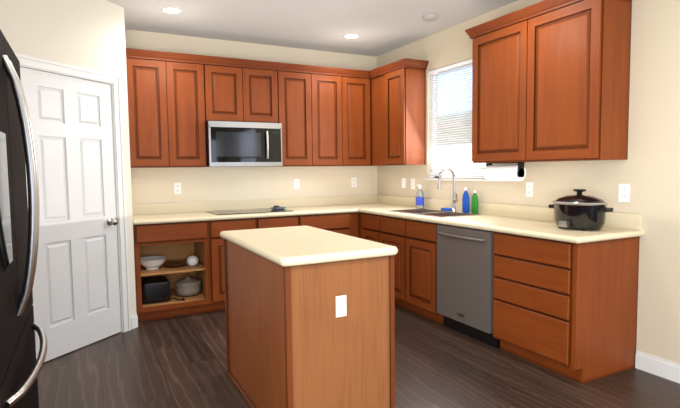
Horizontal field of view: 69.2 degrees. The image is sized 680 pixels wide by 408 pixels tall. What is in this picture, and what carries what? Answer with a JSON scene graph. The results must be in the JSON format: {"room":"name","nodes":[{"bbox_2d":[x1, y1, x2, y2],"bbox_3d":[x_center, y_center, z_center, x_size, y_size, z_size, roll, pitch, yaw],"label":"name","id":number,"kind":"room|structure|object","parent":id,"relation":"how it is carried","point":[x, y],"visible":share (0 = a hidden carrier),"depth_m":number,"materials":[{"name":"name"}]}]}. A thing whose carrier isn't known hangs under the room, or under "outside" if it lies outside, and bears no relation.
{"room":"kitchen","nodes":[
{"label":"kitchen","id":0,"kind":"room"},
{"bbox_2d":[0,0,136,314],"bbox_3d":[-2.209,-0.207,3.155,0.110,2.680,2.183,1,4,21],"label":"wall","id":1,"kind":"structure","parent":0,"point":[88,34],"depth_m":3.68,"materials":[{"name":"beige paint"}]},
{"bbox_2d":[20,67,120,361],"bbox_3d":[-1.977,0.077,3.673,0.600,2.022,0.538,-3,4,-27],"label":"pantry door","id":2,"kind":"structure","parent":1,"relation":"in","point":[76,296],"depth_m":3.65,"materials":[{"name":"white wood"}]},
{"bbox_2d":[15,53,130,331],"bbox_3d":[-1.999,0.042,3.679,0.130,2.107,0.914,1,4,21],"label":"door frame","id":3,"kind":"structure","parent":1,"relation":"attached to","point":[49,66],"depth_m":4.01,"materials":[{"name":"white wood"}]},
{"bbox_2d":[131,314,137,328],"bbox_3d":[-2.082,1.063,3.360,0.014,0.115,1.881,1,4,21],"label":"baseboard","id":4,"kind":"structure","parent":1,"relation":"attached to","point":[134,320],"depth_m":4.20,"materials":[{"name":"white wood"}]},
{"bbox_2d":[141,276,169,303],"bbox_3d":[-1.723,0.795,4.582,0.240,0.190,0.312,-3,4,-27],"label":"toaster","id":5,"kind":"object","parent":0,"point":[155,289],"visible":0.96,"depth_m":4.46,"materials":[{"name":"black plastic"}]},
{"bbox_2d":[125,29,376,203],"bbox_3d":[-1.454,-0.350,5.106,4.450,2.680,0.100,-3,4,-27],"label":"wall","id":6,"kind":"structure","parent":0,"point":[156,185],"depth_m":5.26,"materials":[{"name":"beige paint"}]},
{"bbox_2d":[126,48,177,167],"bbox_3d":[-1.810,-0.877,4.662,0.423,1.060,0.298,-3,4,-27],"label":"upper cabinet","id":7,"kind":"object","parent":6,"relation":"attached to","point":[152,102],"depth_m":4.54,"materials":[{"name":"brown wood"}]},
{"bbox_2d":[174,183,180,193],"bbox_3d":[-1.635,-0.158,4.962,0.070,0.115,0.008,-3,4,-27],"label":"electrical outlet","id":8,"kind":"object","parent":6,"relation":"attached to","point":[177,188],"visible":1,"depth_m":4.96,"materials":[{"name":"white plastic"}]},
{"bbox_2d":[174,53,213,166],"bbox_3d":[-1.523,-0.891,4.810,0.482,1.060,0.298,-3,4,-27],"label":"upper cabinet","id":9,"kind":"object","parent":6,"relation":"attached to","point":[193,73],"depth_m":4.71,"materials":[{"name":"brown wood"}]},
{"bbox_2d":[214,56,249,121],"bbox_3d":[-1.176,-1.127,4.975,0.442,0.620,0.298,-3,4,-27],"label":"upper cabinet","id":10,"kind":"object","parent":6,"relation":"attached to","point":[231,75],"depth_m":4.86,"materials":[{"name":"brown wood"}]},
{"bbox_2d":[205,121,282,166],"bbox_3d":[-1.001,-0.599,5.020,0.740,0.436,0.437,-3,4,-27],"label":"microwave","id":11,"kind":"object","parent":10,"relation":"attached to","point":[242,144],"visible":0.96,"depth_m":4.85,"materials":[{"name":"silver metal"}]},
{"bbox_2d":[132,195,375,214],"bbox_3d":[-0.793,-0.003,5.400,2.832,0.100,0.020,-3,4,-27],"label":"backsplash","id":12,"kind":"structure","parent":6,"relation":"attached to","point":[159,208],"depth_m":5.27,"materials":[{"name":"beige stone"}]},
{"bbox_2d":[250,60,281,122],"bbox_3d":[-0.902,-1.140,5.116,0.437,0.620,0.298,-3,4,-27],"label":"upper cabinet","id":13,"kind":"object","parent":6,"relation":"attached to","point":[265,102],"depth_m":5.02,"materials":[{"name":"brown wood"}]},
{"bbox_2d":[270,62,317,166],"bbox_3d":[-0.539,-0.937,5.317,0.510,1.060,0.298,-3,4,-27],"label":"upper cabinet","id":14,"kind":"object","parent":6,"relation":"attached to","point":[297,83],"depth_m":5.21,"materials":[{"name":"brown wood"}]},
{"bbox_2d":[293,179,299,188],"bbox_3d":[-0.490,-0.222,5.551,0.070,0.115,0.008,-3,4,-27],"label":"electrical outlet","id":15,"kind":"object","parent":6,"relation":"attached to","point":[296,184],"visible":1,"depth_m":5.55,"materials":[{"name":"white plastic"}]},
{"bbox_2d":[318,66,349,165],"bbox_3d":[-0.206,-0.953,5.488,0.497,1.060,0.298,-3,4,-27],"label":"upper cabinet","id":16,"kind":"object","parent":6,"relation":"attached to","point":[333,83],"depth_m":5.39,"materials":[{"name":"brown wood"}]},
{"bbox_2d":[351,178,356,186],"bbox_3d":[0.168,-0.259,5.889,0.070,0.115,0.008,-3,4,-27],"label":"electrical outlet","id":17,"kind":"object","parent":6,"relation":"attached to","point":[353,182],"visible":1,"depth_m":5.89,"materials":[{"name":"white plastic"}]},
{"bbox_2d":[350,69,365,165],"bbox_3d":[0.087,-0.967,5.639,0.422,1.060,0.298,-3,4,-27],"label":"upper cabinet","id":18,"kind":"object","parent":6,"relation":"attached to","point":[357,78],"depth_m":5.53,"materials":[{"name":"brown wood"}]},
{"bbox_2d":[106,0,517,56],"bbox_3d":[0.388,-1.501,1.420,4.450,0.080,8.200,-3,4,-27],"label":"ceiling","id":19,"kind":"structure","parent":0,"point":[380,27],"depth_m":4.45,"materials":[{"name":"grey paint"}]},
{"bbox_2d":[161,7,181,13],"bbox_3d":[-1.414,-1.622,4.134,0.170,0.008,0.170,-3,4,-27],"label":"recessed light","id":20,"kind":"object","parent":19,"relation":"in","point":[171,10],"visible":1,"depth_m":4.13,"materials":[{"name":"white"}]},
{"bbox_2d":[343,34,359,38],"bbox_3d":[0.117,-1.700,5.000,0.170,0.008,0.170,-3,4,-27],"label":"recessed light","id":21,"kind":"object","parent":19,"relation":"in","point":[350,36],"visible":1,"depth_m":5.00,"materials":[{"name":"white"}]},
{"bbox_2d":[422,14,437,20],"bbox_3d":[0.801,-1.653,4.376,0.140,0.032,0.140,-3,4,-27],"label":"smoke detector","id":22,"kind":"object","parent":19,"relation":"attached to","point":[429,17],"visible":1,"depth_m":4.34,"materials":[{"name":"grey plastic"}]},
{"bbox_2d":[37,305,679,407],"bbox_3d":[0.421,1.242,1.610,4.450,0.060,8.200,-3,4,-27],"label":"floor","id":23,"kind":"structure","parent":0,"point":[177,362],"depth_m":3.16,"materials":[{"name":"brown wood"}]},
{"bbox_2d":[0,29,46,407],"bbox_3d":[-1.411,0.349,1.502,0.872,1.780,0.910,-3,4,-27],"label":"refrigerator","id":24,"kind":"object","parent":23,"relation":"on","point":[20,367],"visible":1,"depth_m":1.62,"materials":[{"name":"black metal"}]},
{"bbox_2d":[133,219,211,246],"bbox_3d":[-1.625,0.242,4.648,0.644,0.185,0.618,-3,4,-27],"label":"base cabinet","id":25,"kind":"object","parent":23,"relation":"on","point":[184,230],"depth_m":4.39,"materials":[{"name":"brown wood"}]},
{"bbox_2d":[140,256,166,269],"bbox_3d":[-1.751,0.554,4.592,0.260,0.097,0.260,-3,4,-27],"label":"bowl","id":26,"kind":"object","parent":25,"relation":"in","point":[151,262],"visible":0.92,"depth_m":4.54,"materials":[{"name":"white ceramic"}]},
{"bbox_2d":[165,262,185,266],"bbox_3d":[-1.574,0.582,4.709,0.200,0.020,0.200,-3,4,-27],"label":"plate","id":27,"kind":"object","parent":25,"relation":"in","point":[174,264],"visible":1,"depth_m":4.73,"materials":[{"name":"red wood"}]},
{"bbox_2d":[192,215,267,312],"bbox_3d":[-1.121,0.562,4.929,0.570,0.875,0.618,-3,4,-27],"label":"base cabinet","id":28,"kind":"object","parent":23,"relation":"on","point":[209,269],"depth_m":4.60,"materials":[{"name":"brown wood"}]},
{"bbox_2d":[174,276,200,295],"bbox_3d":[-1.473,0.788,4.774,0.250,0.172,0.250,-3,4,-27],"label":"pot","id":29,"kind":"object","parent":28,"relation":"in","point":[188,286],"visible":0.98,"depth_m":4.69,"materials":[{"name":"beige ceramic"}]},
{"bbox_2d":[187,255,197,265],"bbox_3d":[-1.413,0.541,4.721,0.110,0.096,0.110,-3,4,-27],"label":"jar","id":30,"kind":"object","parent":28,"relation":"in","point":[192,260],"visible":1,"depth_m":4.68,"materials":[{"name":"white ceramic"}]},
{"bbox_2d":[133,203,399,222],"bbox_3d":[-0.655,0.083,5.140,2.832,0.040,0.618,-3,4,-27],"label":"countertop","id":31,"kind":"structure","parent":28,"relation":"on","point":[169,216],"depth_m":4.86,"materials":[{"name":"beige stone"}]},
{"bbox_2d":[212,207,287,214],"bbox_3d":[-0.920,0.073,5.003,0.770,0.007,0.480,-3,4,-27],"label":"cooktop","id":32,"kind":"object","parent":31,"relation":"in","point":[239,210],"depth_m":4.97,"materials":[{"name":"black glass"}]},
{"bbox_2d":[268,215,307,227],"bbox_3d":[-0.739,0.544,5.125,0.587,0.875,0.618,-3,4,-27],"label":"base cabinet","id":33,"kind":"object","parent":23,"relation":"on","point":[274,221],"depth_m":4.87,"materials":[{"name":"brown wood"}]},
{"bbox_2d":[220,226,397,407],"bbox_3d":[-0.236,0.670,2.853,0.627,0.955,1.159,-3,4,-27],"label":"kitchen island","id":34,"kind":"object","parent":23,"relation":"on","point":[310,316],"visible":1,"depth_m":2.42,"materials":[{"name":"brown wood"}]},
{"bbox_2d":[335,294,346,317],"bbox_3d":[0.005,0.487,2.347,0.056,0.101,0.008,-3,4,-27],"label":"outlet","id":35,"kind":"object","parent":34,"relation":"attached to","point":[340,299],"depth_m":2.34,"materials":[{"name":"white plastic"}]},
{"bbox_2d":[308,211,351,235],"bbox_3d":[-0.320,0.524,5.341,0.654,0.875,0.618,-3,4,-27],"label":"base cabinet","id":36,"kind":"object","parent":23,"relation":"on","point":[340,222],"depth_m":5.11,"materials":[{"name":"brown wood"}]},
{"bbox_2d":[356,211,375,240],"bbox_3d":[0.581,0.523,5.201,0.618,0.875,0.498,-3,4,-27],"label":"base cabinet","id":37,"kind":"object","parent":23,"relation":"on","point":[365,217],"depth_m":5.11,"materials":[{"name":"brown wood"}]},
{"bbox_2d":[372,215,399,305],"bbox_3d":[0.767,0.546,4.841,0.618,0.875,0.586,-3,4,-27],"label":"base cabinet","id":38,"kind":"object","parent":23,"relation":"on","point":[385,228],"depth_m":4.69,"materials":[{"name":"brown wood"}]},
{"bbox_2d":[400,215,471,324],"bbox_3d":[0.957,0.569,4.474,0.618,0.875,0.513,-3,4,-27],"label":"base cabinet","id":39,"kind":"object","parent":23,"relation":"on","point":[418,237],"depth_m":4.32,"materials":[{"name":"brown wood"}]},
{"bbox_2d":[493,231,639,383],"bbox_3d":[1.520,0.637,3.386,0.618,0.875,0.677,-3,4,-27],"label":"base cabinet","id":40,"kind":"object","parent":23,"relation":"on","point":[565,302],"depth_m":3.12,"materials":[{"name":"brown wood"}]},
{"bbox_2d":[360,207,643,242],"bbox_3d":[1.078,0.128,4.199,0.618,0.040,2.646,-3,4,-27],"label":"countertop","id":41,"kind":"structure","parent":40,"relation":"on","point":[548,227],"depth_m":3.50,"materials":[{"name":"beige stone"}]},
{"bbox_2d":[416,185,423,208],"bbox_3d":[0.830,-0.078,5.122,0.076,0.247,0.100,-3,4,-27],"label":"soap pump","id":42,"kind":"object","parent":41,"relation":"on","point":[419,199],"visible":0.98,"depth_m":5.09,"materials":[{"name":"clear plastic"}]},
{"bbox_2d":[400,207,471,218],"bbox_3d":[0.853,0.180,4.608,0.440,0.204,0.840,-3,4,-27],"label":"sink","id":43,"kind":"object","parent":41,"relation":"in","point":[407,210],"depth_m":4.66,"materials":[{"name":"silver metal"}]},
{"bbox_2d":[441,208,451,210],"bbox_3d":[1.039,0.053,4.804,0.066,0.025,0.110,-3,4,-27],"label":"sponge","id":44,"kind":"object","parent":41,"relation":"on","point":[446,209],"visible":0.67,"depth_m":4.76,"materials":[{"name":"blue"}]},
{"bbox_2d":[436,167,459,210],"bbox_3d":[1.020,-0.136,4.631,0.223,0.427,0.093,-3,4,-27],"label":"faucet","id":45,"kind":"object","parent":41,"relation":"on","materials":[{"name":"silver metal"}]},
{"bbox_2d":[462,187,468,212],"bbox_3d":[1.164,-0.037,4.559,0.048,0.235,0.079,-3,4,-27],"label":"soap bottle","id":46,"kind":"object","parent":41,"relation":"on","point":[465,203],"visible":0.96,"depth_m":4.54,"materials":[{"name":"blue plastic"}]},
{"bbox_2d":[437,224,498,347],"bbox_3d":[1.185,0.605,3.950,0.638,0.862,0.610,-3,4,-27],"label":"dishwasher","id":47,"kind":"object","parent":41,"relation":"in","point":[465,262],"visible":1,"depth_m":3.78,"materials":[{"name":"grey metal"}]},
{"bbox_2d":[472,190,477,213],"bbox_3d":[1.220,-0.020,4.453,0.043,0.215,0.071,-3,4,-27],"label":"soap bottle","id":48,"kind":"object","parent":41,"relation":"on","point":[474,203],"visible":1,"depth_m":4.43,"materials":[{"name":"green plastic"}]},
{"bbox_2d":[549,189,612,230],"bbox_3d":[1.580,0.033,3.273,0.293,0.264,0.430,-3,4,-27],"label":"slow cooker","id":49,"kind":"object","parent":41,"relation":"on","point":[579,211],"visible":1,"depth_m":3.17,"materials":[{"name":"metal"}]},
{"bbox_2d":[376,0,679,363],"bbox_3d":[2.336,-0.216,2.510,0.100,2.680,8.000,-3,4,-27],"label":"wall","id":50,"kind":"structure","parent":0,"point":[648,170],"depth_m":3.17,"materials":[{"name":"beige paint"}]},
{"bbox_2d":[366,65,385,165],"bbox_3d":[0.515,-0.963,5.500,0.336,1.060,0.382,-3,4,-27],"label":"upper cabinet","id":51,"kind":"object","parent":50,"relation":"attached to","point":[375,78],"depth_m":5.53,"materials":[{"name":"brown wood"}]},
{"bbox_2d":[402,178,405,187],"bbox_3d":[0.715,-0.236,5.537,0.008,0.115,0.070,-3,4,-27],"label":"light switch","id":52,"kind":"object","parent":50,"relation":"attached to","point":[403,182],"visible":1,"depth_m":5.53,"materials":[{"name":"white plastic"}]},
{"bbox_2d":[386,58,425,165],"bbox_3d":[0.690,-0.947,5.237,0.268,1.060,0.370,-3,4,-27],"label":"upper cabinet","id":53,"kind":"object","parent":50,"relation":"attached to","point":[405,79],"depth_m":5.09,"materials":[{"name":"brown wood"}]},
{"bbox_2d":[411,178,414,188],"bbox_3d":[0.797,-0.221,5.378,0.008,0.115,0.070,-3,4,-27],"label":"electrical outlet","id":54,"kind":"object","parent":50,"relation":"attached to","point":[412,183],"visible":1,"depth_m":5.38,"materials":[{"name":"white plastic"}]},
{"bbox_2d":[432,64,484,173],"bbox_3d":[1.183,-0.798,4.746,0.045,1.096,0.906,-3,4,-27],"label":"window","id":55,"kind":"structure","parent":50,"relation":"in","point":[452,115],"depth_m":4.87,"materials":[{"name":"white glass"}]},
{"bbox_2d":[429,59,485,177],"bbox_3d":[1.145,-0.796,4.726,0.034,1.092,0.894,-3,4,-27],"label":"window blinds","id":56,"kind":"object","parent":55,"relation":"attached to","point":[435,166],"visible":0.69,"depth_m":4.80,"materials":[{"name":"white plastic"}]},
{"bbox_2d":[425,178,491,181],"bbox_3d":[1.141,-0.235,4.760,0.070,0.020,0.950,-3,4,-27],"label":"window sill","id":57,"kind":"structure","parent":50,"relation":"attached to","point":[444,179],"depth_m":4.71,"materials":[{"name":"white"}]},
{"bbox_2d":[470,10,517,162],"bbox_3d":[1.374,-0.881,3.880,0.298,1.100,0.642,-3,4,-27],"label":"upper cabinet","id":58,"kind":"object","parent":50,"relation":"attached to","point":[495,42],"depth_m":3.86,"materials":[{"name":"brown wood"}]},
{"bbox_2d":[484,162,525,180],"bbox_3d":[1.331,-0.260,3.988,0.132,0.149,0.350,-3,4,-27],"label":"paper towel holder","id":59,"kind":"object","parent":58,"relation":"attached to","point":[504,172],"visible":1,"depth_m":3.91,"materials":[{"name":"white paper"}]},
{"bbox_2d":[376,195,642,230],"bbox_3d":[1.201,0.028,4.605,0.020,0.100,3.224,-3,4,-27],"label":"backsplash","id":60,"kind":"structure","parent":50,"relation":"attached to","point":[613,219],"depth_m":4.06,"materials":[{"name":"beige stone"}]},
{"bbox_2d":[526,182,532,196],"bbox_3d":[1.527,-0.117,3.969,0.008,0.115,0.070,-3,4,-27],"label":"electrical outlet","id":61,"kind":"object","parent":50,"relation":"attached to","point":[529,189],"visible":1,"depth_m":3.97,"materials":[{"name":"white plastic"}]},
{"bbox_2d":[514,0,631,161],"bbox_3d":[1.609,-0.852,3.425,0.298,1.100,0.642,-3,4,-27],"label":"upper cabinet","id":62,"kind":"object","parent":50,"relation":"attached to","point":[550,80],"depth_m":3.24,"materials":[{"name":"brown wood"}]},
{"bbox_2d":[618,184,629,201],"bbox_3d":[1.888,-0.073,3.273,0.008,0.120,0.075,-3,4,-27],"label":"electrical outlet","id":63,"kind":"object","parent":50,"relation":"attached to","point":[624,193],"visible":1,"depth_m":3.27,"materials":[{"name":"white plastic"}]},
{"bbox_2d":[635,351,679,383],"bbox_3d":[3.044,1.156,1.136,0.014,0.115,4.761,-3,4,-27],"label":"baseboard","id":64,"kind":"structure","parent":50,"relation":"attached to","point":[658,366],"depth_m":3.12,"materials":[{"name":"white wood"}]}
]}

